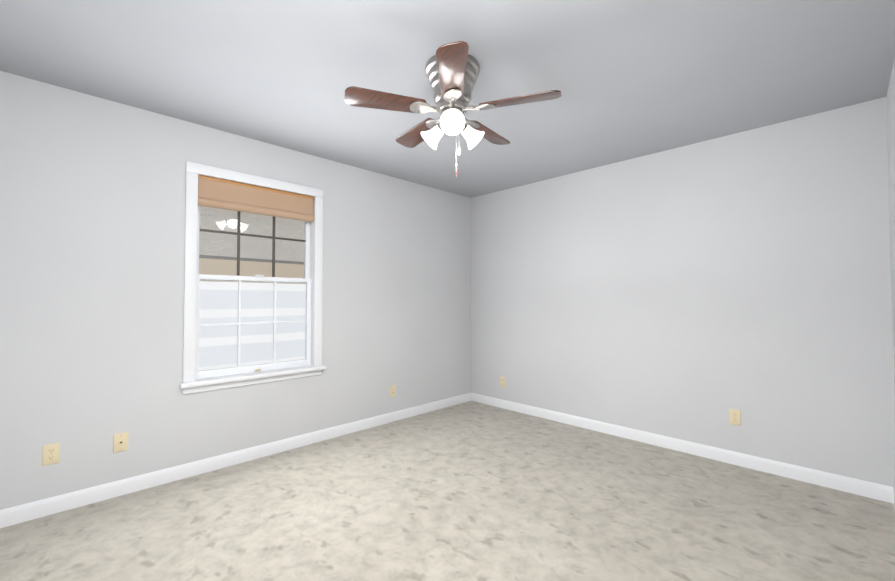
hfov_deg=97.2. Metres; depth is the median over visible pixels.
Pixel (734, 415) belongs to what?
electrical outlet plate
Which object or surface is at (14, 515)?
baseboard
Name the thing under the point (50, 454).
electrical outlet plate
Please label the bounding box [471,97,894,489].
wall
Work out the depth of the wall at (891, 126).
2.24 m
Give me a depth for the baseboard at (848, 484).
2.96 m
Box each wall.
[0,71,470,509]
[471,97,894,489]
[887,58,894,415]
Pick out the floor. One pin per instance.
(471, 491)
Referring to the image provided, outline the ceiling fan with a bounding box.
[344,41,561,177]
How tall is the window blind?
0.217 m
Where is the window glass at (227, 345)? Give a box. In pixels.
[199,206,305,370]
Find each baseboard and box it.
[0,393,470,527]
[471,393,892,502]
[893,488,894,507]
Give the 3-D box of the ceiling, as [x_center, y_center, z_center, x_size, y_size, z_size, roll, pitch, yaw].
[0.040,-1.231,2.167,4.340,0.100,3.680,1,-2,-45]
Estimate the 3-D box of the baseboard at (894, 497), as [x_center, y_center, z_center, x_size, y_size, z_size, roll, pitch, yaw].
[1.226,1.186,0.920,4.040,0.092,0.014,1,-2,-45]
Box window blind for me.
[198,175,314,221]
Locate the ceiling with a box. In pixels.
[0,0,894,197]
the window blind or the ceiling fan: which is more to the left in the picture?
the window blind
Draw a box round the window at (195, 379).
[179,161,325,393]
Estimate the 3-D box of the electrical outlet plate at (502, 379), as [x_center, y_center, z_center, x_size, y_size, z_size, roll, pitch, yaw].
[0.615,1.020,4.397,0.008,0.115,0.070,1,-2,-45]
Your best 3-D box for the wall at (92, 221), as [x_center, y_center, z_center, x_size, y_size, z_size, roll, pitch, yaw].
[-1.205,0.067,3.391,4.340,2.440,0.150,1,-2,-45]
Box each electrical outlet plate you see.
[42,443,59,465]
[113,432,127,452]
[390,385,395,396]
[500,376,504,386]
[729,408,740,425]
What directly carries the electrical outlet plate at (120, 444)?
attached to the wall at (92, 221)
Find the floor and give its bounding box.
[0,401,894,580]
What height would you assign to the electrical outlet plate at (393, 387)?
0.115 m
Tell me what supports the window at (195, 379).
in the wall at (92, 221)

